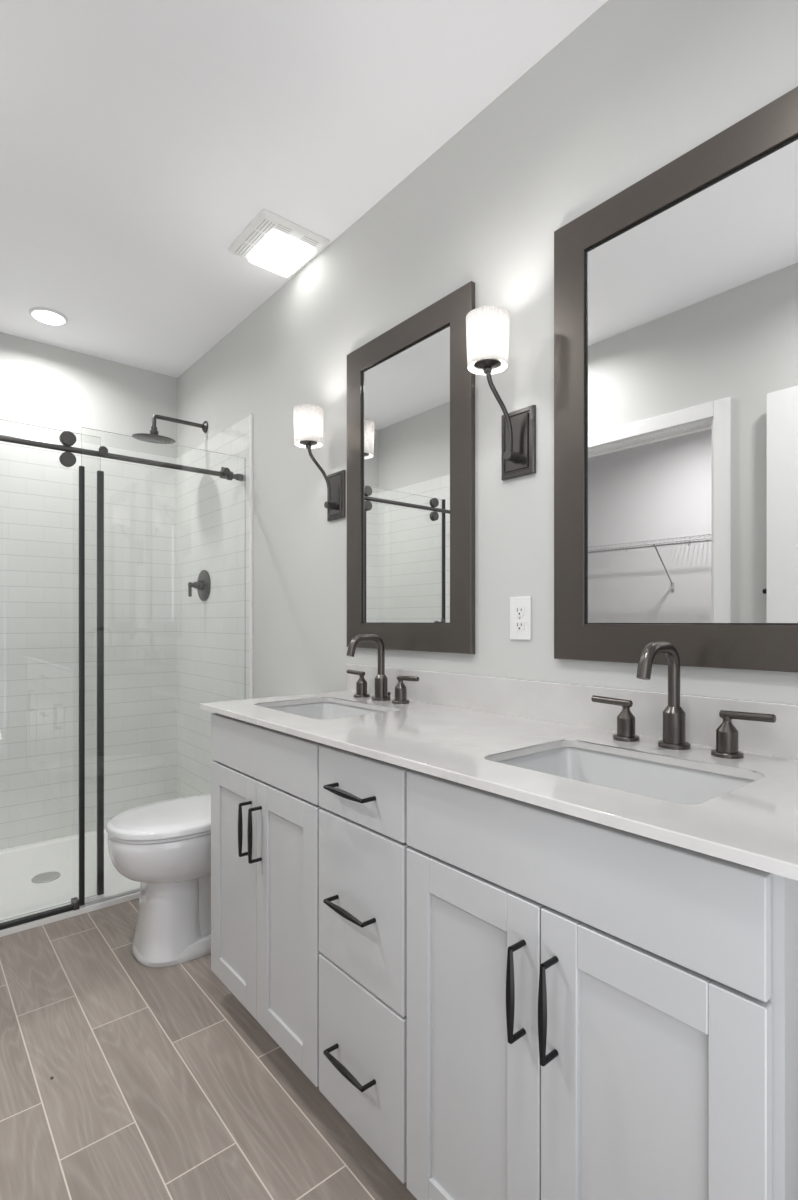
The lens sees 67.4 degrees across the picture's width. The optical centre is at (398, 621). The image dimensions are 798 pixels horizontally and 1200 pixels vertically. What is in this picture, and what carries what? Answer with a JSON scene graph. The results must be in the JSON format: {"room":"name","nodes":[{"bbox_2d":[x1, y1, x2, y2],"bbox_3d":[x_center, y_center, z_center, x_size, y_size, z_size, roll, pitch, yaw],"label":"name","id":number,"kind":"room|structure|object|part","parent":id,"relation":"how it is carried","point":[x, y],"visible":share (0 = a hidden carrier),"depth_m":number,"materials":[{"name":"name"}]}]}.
{"room":"bathroom","nodes":[
{"label":"bathroom","id":0,"kind":"room"},
{"bbox_2d":[0,332,176,849],"bbox_3d":[-1.991,-0.145,3.087,1.650,2.623,0.119,0,0,-40],"label":"wall","id":1,"kind":"structure","parent":0,"point":[39,495],"depth_m":3.23,"materials":[{"name":"white tile"}]},
{"bbox_2d":[0,898,416,1199],"bbox_3d":[-1.164,1.196,0.953,3.335,0.060,4.455,0,0,-40],"label":"floor","id":2,"kind":"structure","parent":0,"point":[122,1078],"depth_m":1.48,"materials":[{"name":"brown tile"}]},
{"bbox_2d":[0,828,139,936],"bbox_3d":[-1.607,1.155,2.713,1.520,0.021,0.945,0,0,-40],"label":"shower pan","id":3,"kind":"object","parent":2,"relation":"on","point":[19,895],"visible":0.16,"depth_m":2.67,"materials":[{"name":"white plastic"}]},
{"bbox_2d":[0,897,79,929],"bbox_3d":[-1.594,1.127,2.141,0.805,0.034,0.050,0,0,-40],"label":"track","id":4,"kind":"object","parent":3,"relation":"on","point":[75,903],"visible":1,"depth_m":2.31,"materials":[{"name":"black metal"}]},
{"bbox_2d":[31,872,60,882],"bbox_3d":[-1.600,1.157,2.712,0.114,0.005,0.114,0,0,-40],"label":"shower drain","id":5,"kind":"object","parent":3,"relation":"on","point":[47,876],"visible":1,"depth_m":2.70,"materials":[{"name":"metal"}]},
{"bbox_2d":[79,427,245,905],"bbox_3d":[-1.007,0.181,2.623,0.713,1.924,0.023,0,0,-40],"label":"glass panel","id":6,"kind":"object","parent":3,"relation":"on","point":[103,450],"visible":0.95,"depth_m":2.40,"materials":[{"name":"clear glass"}]},
{"bbox_3d":[-1.004,0.177,2.627,0.704,1.917,0.008,0,0,-40],"label":"glass pane","id":7,"kind":"part","parent":6,"relation":"part of","materials":[{"name":"clear glass"}]},
{"bbox_2d":[106,794,210,966],"bbox_3d":[-0.703,0.766,2.243,0.720,0.800,0.426,0,0,-40],"label":"toilet","id":8,"kind":"object","parent":2,"relation":"on","point":[163,846],"visible":0.48,"depth_m":2.04,"materials":[{"name":"ceramic"}]},
{"bbox_3d":[-0.788,0.700,2.172,0.498,0.030,0.378,0,0,-40],"label":"lid","id":9,"kind":"part","parent":8,"relation":"part of","materials":[{"name":"ceramic"}]},
{"bbox_3d":[-0.786,0.722,2.173,0.492,0.012,0.370,0,0,-40],"label":"seat","id":10,"kind":"part","parent":8,"relation":"part of","materials":[{"name":"plastic"}]},
{"bbox_2d":[211,713,324,1086],"bbox_3d":[-0.190,0.717,1.760,0.581,0.898,0.624,0,0,-40],"label":"vanity cabinet","id":11,"kind":"object","parent":2,"relation":"on","point":[265,807],"visible":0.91,"depth_m":1.54,"materials":[{"name":"paint"}]},
{"bbox_3d":[-0.470,0.742,1.713,0.019,0.636,0.301,0,0,-40],"label":"door","id":12,"kind":"part","parent":11,"relation":"part of","materials":[{"name":"paint"}]},
{"bbox_3d":[-0.413,0.554,1.601,0.037,0.144,0.016,0,0,-40],"label":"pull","id":13,"kind":"part","parent":11,"relation":"part of","materials":[{"name":"black metal"}]},
{"bbox_3d":[-0.375,0.554,1.557,0.037,0.144,0.016,0,0,-40],"label":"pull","id":14,"kind":"part","parent":11,"relation":"part of","materials":[{"name":"black metal"}]},
{"bbox_3d":[-0.276,0.742,1.481,0.019,0.636,0.299,0,0,-40],"label":"door","id":15,"kind":"part","parent":11,"relation":"part of","materials":[{"name":"paint"}]},
{"bbox_2d":[319,745,411,1183],"bbox_3d":[0.107,0.717,1.403,0.581,0.898,0.304,0,0,-40],"label":"drawers","id":16,"kind":"object","parent":2,"relation":"on","point":[363,846],"visible":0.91,"depth_m":1.21,"materials":[{"name":"paint"}]},
{"bbox_3d":[-0.105,0.917,1.232,0.037,0.016,0.141,0,0,-40],"label":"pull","id":17,"kind":"part","parent":16,"relation":"part of","materials":[{"name":"black metal"}]},
{"bbox_3d":[-0.105,0.595,1.232,0.037,0.016,0.141,0,0,-40],"label":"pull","id":18,"kind":"part","parent":16,"relation":"part of","materials":[{"name":"black metal"}]},
{"bbox_3d":[-0.105,0.352,1.232,0.037,0.016,0.141,0,0,-40],"label":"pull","id":19,"kind":"part","parent":16,"relation":"part of","materials":[{"name":"black metal"}]},
{"bbox_3d":[-0.080,0.906,1.246,0.019,0.308,0.297,0,0,-40],"label":"drawer","id":20,"kind":"part","parent":16,"relation":"part of","materials":[{"name":"paint"}]},
{"bbox_3d":[-0.080,0.585,1.246,0.019,0.322,0.297,0,0,-40],"label":"drawer","id":21,"kind":"part","parent":16,"relation":"part of","materials":[{"name":"paint"}]},
{"bbox_3d":[-0.080,0.349,1.246,0.019,0.138,0.297,0,0,-40],"label":"drawer","id":22,"kind":"part","parent":16,"relation":"part of","materials":[{"name":"paint"}]},
{"bbox_2d":[407,770,797,1199],"bbox_3d":[0.405,0.717,1.047,0.581,0.898,0.622,0,0,-40],"label":"vanity cabinet","id":23,"kind":"object","parent":2,"relation":"on","point":[596,1011],"visible":0.97,"depth_m":0.83,"materials":[{"name":"paint"}]},
{"bbox_3d":[0.118,0.742,1.010,0.019,0.636,0.303,0,0,-40],"label":"door","id":24,"kind":"part","parent":23,"relation":"part of","materials":[{"name":"paint"}]},
{"bbox_2d":[200,663,797,880],"bbox_3d":[0.119,0.210,1.406,0.564,0.114,1.606,0,0,-40],"label":"countertop","id":25,"kind":"structure","parent":23,"relation":"on","point":[456,727],"depth_m":1.19,"materials":[{"name":"white stone"}]},
{"bbox_2d":[266,702,382,719],"bbox_3d":[-0.220,0.343,1.767,0.335,0.152,0.447,0,0,-40],"label":"sink","id":26,"kind":"object","parent":25,"relation":"in","point":[318,710],"visible":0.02,"depth_m":1.95,"materials":[{"name":"ceramic"}]},
{"bbox_2d":[346,634,418,703],"bbox_3d":[-0.094,0.145,1.900,0.172,0.212,0.363,0,0,-40],"label":"faucet","id":27,"kind":"object","parent":25,"relation":"on","point":[381,680],"visible":1,"depth_m":1.91,"materials":[{"name":"black metal"}]},
{"bbox_3d":[-0.147,0.173,2.033,0.015,0.017,0.092,0,0,-40],"label":"lever","id":28,"kind":"part","parent":27,"relation":"part of","materials":[{"name":"black metal"}]},
{"bbox_3d":[-0.125,0.214,2.007,0.054,0.074,0.054,0,0,-40],"label":"handle","id":29,"kind":"part","parent":27,"relation":"part of","materials":[{"name":"black metal"}]},
{"bbox_3d":[-0.105,0.106,1.891,0.145,0.134,0.025,0,0,-40],"label":"spout","id":30,"kind":"part","parent":27,"relation":"part of","materials":[{"name":"black metal"}]},
{"bbox_3d":[-0.058,0.210,1.931,0.060,0.081,0.060,0,0,-40],"label":"spout","id":31,"kind":"part","parent":27,"relation":"part of","materials":[{"name":"black metal"}]},
{"bbox_3d":[0.005,0.214,1.851,0.054,0.074,0.054,0,0,-40],"label":"handle","id":32,"kind":"part","parent":27,"relation":"part of","materials":[{"name":"grey metal"}]},
{"bbox_3d":[0.027,0.173,1.825,0.015,0.017,0.092,0,0,-40],"label":"lever","id":33,"kind":"part","parent":27,"relation":"part of","materials":[{"name":"black metal"}]},
{"bbox_2d":[497,747,754,804],"bbox_3d":[0.380,0.343,1.048,0.335,0.152,0.444,0,0,-40],"label":"sink","id":34,"kind":"object","parent":25,"relation":"in","point":[661,781],"visible":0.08,"depth_m":1.17,"materials":[{"name":"ceramic"}]},
{"bbox_2d":[591,642,775,758],"bbox_3d":[0.515,0.145,1.170,0.172,0.212,0.363,0,0,-40],"label":"faucet","id":35,"kind":"object","parent":25,"relation":"on","point":[674,716],"visible":1,"depth_m":1.18,"materials":[{"name":"grey metal"}]},
{"bbox_3d":[0.463,0.173,1.303,0.015,0.017,0.092,0,0,-40],"label":"lever","id":36,"kind":"part","parent":35,"relation":"part of","materials":[{"name":"grey metal"}]},
{"bbox_3d":[0.484,0.214,1.277,0.054,0.074,0.054,0,0,-40],"label":"handle","id":37,"kind":"part","parent":35,"relation":"part of","materials":[{"name":"grey metal"}]},
{"bbox_3d":[0.505,0.106,1.161,0.145,0.134,0.025,0,0,-40],"label":"spout","id":38,"kind":"part","parent":35,"relation":"part of","materials":[{"name":"black metal"}]},
{"bbox_3d":[0.552,0.210,1.201,0.060,0.081,0.060,0,0,-40],"label":"spout","id":39,"kind":"part","parent":35,"relation":"part of","materials":[{"name":"grey metal"}]},
{"bbox_3d":[0.615,0.214,1.121,0.054,0.074,0.054,0,0,-40],"label":"handle","id":40,"kind":"part","parent":35,"relation":"part of","materials":[{"name":"grey metal"}]},
{"bbox_3d":[0.636,0.173,1.095,0.015,0.017,0.092,0,0,-40],"label":"lever","id":41,"kind":"part","parent":35,"relation":"part of","materials":[{"name":"grey metal"}]},
{"bbox_3d":[0.175,0.554,0.897,0.037,0.144,0.016,0,0,-40],"label":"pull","id":42,"kind":"part","parent":23,"relation":"part of","materials":[{"name":"black metal"}]},
{"bbox_3d":[0.213,0.554,0.852,0.037,0.144,0.016,0,0,-40],"label":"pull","id":43,"kind":"part","parent":23,"relation":"part of","materials":[{"name":"black metal"}]},
{"bbox_3d":[0.313,0.742,0.776,0.019,0.636,0.301,0,0,-40],"label":"door","id":44,"kind":"part","parent":23,"relation":"part of","materials":[{"name":"paint"}]},
{"bbox_2d":[0,0,607,377],"bbox_3d":[-1.308,-1.497,1.126,3.335,0.080,4.005,0,0,-40],"label":"ceiling","id":45,"kind":"structure","parent":0,"point":[140,140],"depth_m":1.78,"materials":[{"name":"paint"}]},
{"bbox_2d":[29,307,67,324],"bbox_3d":[-1.668,-1.452,2.848,0.160,0.010,0.160,0,0,-40],"label":"recessed light","id":46,"kind":"object","parent":45,"relation":"in","point":[49,316],"visible":1,"depth_m":2.84,"materials":[{"name":"white plastic"}]},
{"bbox_2d":[228,209,329,276],"bbox_3d":[-0.466,-1.440,2.314,0.282,0.034,0.306,0,0,-40],"label":"exhaust fan","id":47,"kind":"object","parent":45,"relation":"attached to","point":[272,242],"visible":1,"depth_m":2.28,"materials":[{"name":"white plastic"}]},
{"bbox_3d":[-0.464,-1.431,2.346,0.182,0.018,0.213,0,0,-40],"label":"light panel","id":48,"kind":"part","parent":47,"relation":"part of","materials":[{"name":"white plastic"}]},
{"bbox_2d":[176,0,797,797],"bbox_3d":[-0.086,-0.145,2.172,0.119,2.623,3.965,0,0,-40],"label":"wall","id":49,"kind":"structure","parent":0,"point":[637,86],"depth_m":1.74,"materials":[{"name":"paint"}]},
{"bbox_2d":[0,435,243,480],"bbox_3d":[-1.336,-0.699,2.389,1.521,0.055,0.042,0,0,-40],"label":"shower rail","id":50,"kind":"object","parent":49,"relation":"attached to","point":[239,477],"visible":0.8,"depth_m":2.51,"materials":[{"name":"black metal"}]},
{"bbox_2d":[0,419,103,920],"bbox_3d":[-1.523,0.183,2.251,0.763,1.906,0.076,0,0,-40],"label":"door","id":51,"kind":"structure","parent":50,"relation":"hanging from","point":[67,438],"depth_m":2.48,"materials":[{"name":"clear glass"}]},
{"bbox_2d":[132,414,207,443],"bbox_3d":[-1.192,-1.004,3.123,0.376,0.163,0.207,0,0,-40],"label":"shower","id":52,"kind":"object","parent":49,"relation":"attached to","point":[153,435],"visible":0.95,"depth_m":3.08,"materials":[{"name":"black metal"}]},
{"bbox_3d":[-1.160,-1.029,3.147,0.269,0.072,0.021,0,0,-40],"label":"arm","id":53,"kind":"part","parent":52,"relation":"part of"},
{"bbox_2d":[188,570,210,600],"bbox_3d":[-1.085,-0.196,3.208,0.087,0.168,0.168,0,0,-40],"label":"shower valve","id":54,"kind":"object","parent":49,"relation":"attached to","point":[203,584],"visible":1,"depth_m":3.19,"materials":[{"name":"black metal"}]},
{"bbox_3d":[-1.107,-0.172,3.189,0.031,0.076,0.024,0,0,-40],"label":"lever","id":55,"kind":"part","parent":54,"relation":"part of","materials":[{"name":"black metal"}]},
{"bbox_2d":[250,413,252,698],"bbox_3d":[-0.695,0.094,2.813,0.012,2.144,0.014,0,0,-40],"label":"trim","id":56,"kind":"structure","parent":49,"relation":"attached to","point":[251,414],"depth_m":2.81,"materials":[{"name":"paint"}]},
{"bbox_2d":[293,404,345,520],"bbox_3d":[-0.303,-0.581,2.210,0.182,0.388,0.110,0,0,-40],"label":"wall sconce","id":57,"kind":"object","parent":49,"relation":"attached to","point":[308,418],"visible":1,"depth_m":2.19,"materials":[{"name":"frosted glass"},{"name":"bronze"}]},
{"bbox_2d":[299,440,317,448],"bbox_3d":[-0.331,-0.652,2.187,0.070,0.036,0.070,0,0,-40],"label":"socket","id":58,"kind":"object","parent":57,"relation":"attached to","point":[308,444],"depth_m":2.18,"materials":[{"name":"brown metal"}]},
{"bbox_3d":[-0.331,-0.712,2.187,0.110,0.127,0.110,0,0,-40],"label":"lamp shade","id":59,"kind":"part","parent":57,"relation":"part of","materials":[{"name":"glass"}]},
{"bbox_3d":[-0.296,-0.541,2.216,0.100,0.202,0.012,0,0,-40],"label":"arm","id":60,"kind":"part","parent":57,"relation":"part of","materials":[{"name":"brown metal"}]},
{"bbox_2d":[347,281,474,653],"bbox_3d":[0.013,-0.442,1.958,0.018,1.070,0.622,0,0,-40],"label":"mirror","id":61,"kind":"object","parent":49,"relation":"attached to","point":[411,387],"visible":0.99,"depth_m":1.91,"materials":[{"name":"mirror glass"},{"name":"dark brown wood"}]},
{"bbox_3d":[0.016,-0.442,1.960,0.005,0.896,0.448,0,0,-40],"label":"glass","id":62,"kind":"part","parent":61,"relation":"part of","materials":[{"name":"mirror"}]},
{"bbox_2d":[466,306,535,480],"bbox_3d":[0.253,-0.581,1.544,0.182,0.388,0.110,0,0,-40],"label":"wall sconce","id":63,"kind":"object","parent":49,"relation":"attached to","point":[487,327],"visible":1,"depth_m":1.53,"materials":[{"name":"frosted glass"},{"name":"bronze"}]},
{"bbox_2d":[474,358,501,373],"bbox_3d":[0.225,-0.652,1.521,0.070,0.036,0.070,0,0,-40],"label":"socket","id":64,"kind":"object","parent":63,"relation":"attached to","point":[481,365],"depth_m":1.51,"materials":[{"name":"brown metal"}]},
{"bbox_3d":[0.225,-0.712,1.521,0.110,0.127,0.110,0,0,-40],"label":"lamp shade","id":65,"kind":"part","parent":63,"relation":"part of","materials":[{"name":"glass"}]},
{"bbox_3d":[0.260,-0.541,1.550,0.100,0.202,0.012,0,0,-40],"label":"arm","id":66,"kind":"part","parent":63,"relation":"part of","materials":[{"name":"brown metal"}]},
{"bbox_2d":[510,596,530,639],"bbox_3d":[0.323,-0.009,1.596,0.008,0.115,0.070,0,0,-40],"label":"outlet","id":67,"kind":"object","parent":49,"relation":"attached to","point":[520,607],"visible":1,"depth_m":1.59,"materials":[{"name":"white plastic"}]},
{"bbox_2d":[514,620,524,630],"bbox_3d":[0.321,0.010,1.594,0.001,0.028,0.033,0,0,-40],"label":"socket","id":68,"kind":"object","parent":67,"relation":"attached to","point":[519,625],"depth_m":1.59,"materials":[{"name":"white plastic"}]},
{"bbox_2d":[514,606,524,615],"bbox_3d":[0.321,-0.029,1.594,0.001,0.028,0.033,0,0,-40],"label":"socket","id":69,"kind":"object","parent":67,"relation":"attached to","point":[518,610],"depth_m":1.59,"materials":[{"name":"white plastic"}]},
{"bbox_2d":[346,663,797,759],"bbox_3d":[0.328,0.203,1.581,0.020,0.099,1.606,0,0,-40],"label":"backsplash","id":70,"kind":"structure","parent":49,"relation":"attached to","point":[564,703],"depth_m":1.42,"materials":[{"name":"white stone"}]},
{"bbox_2d":[554,86,797,671],"bbox_3d":[0.593,-0.442,1.264,0.018,1.070,0.622,0,0,-40],"label":"mirror","id":71,"kind":"object","parent":49,"relation":"attached to","point":[676,294],"visible":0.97,"depth_m":1.25,"materials":[{"name":"mirror glass"},{"name":"dark stained wood"}]}
]}

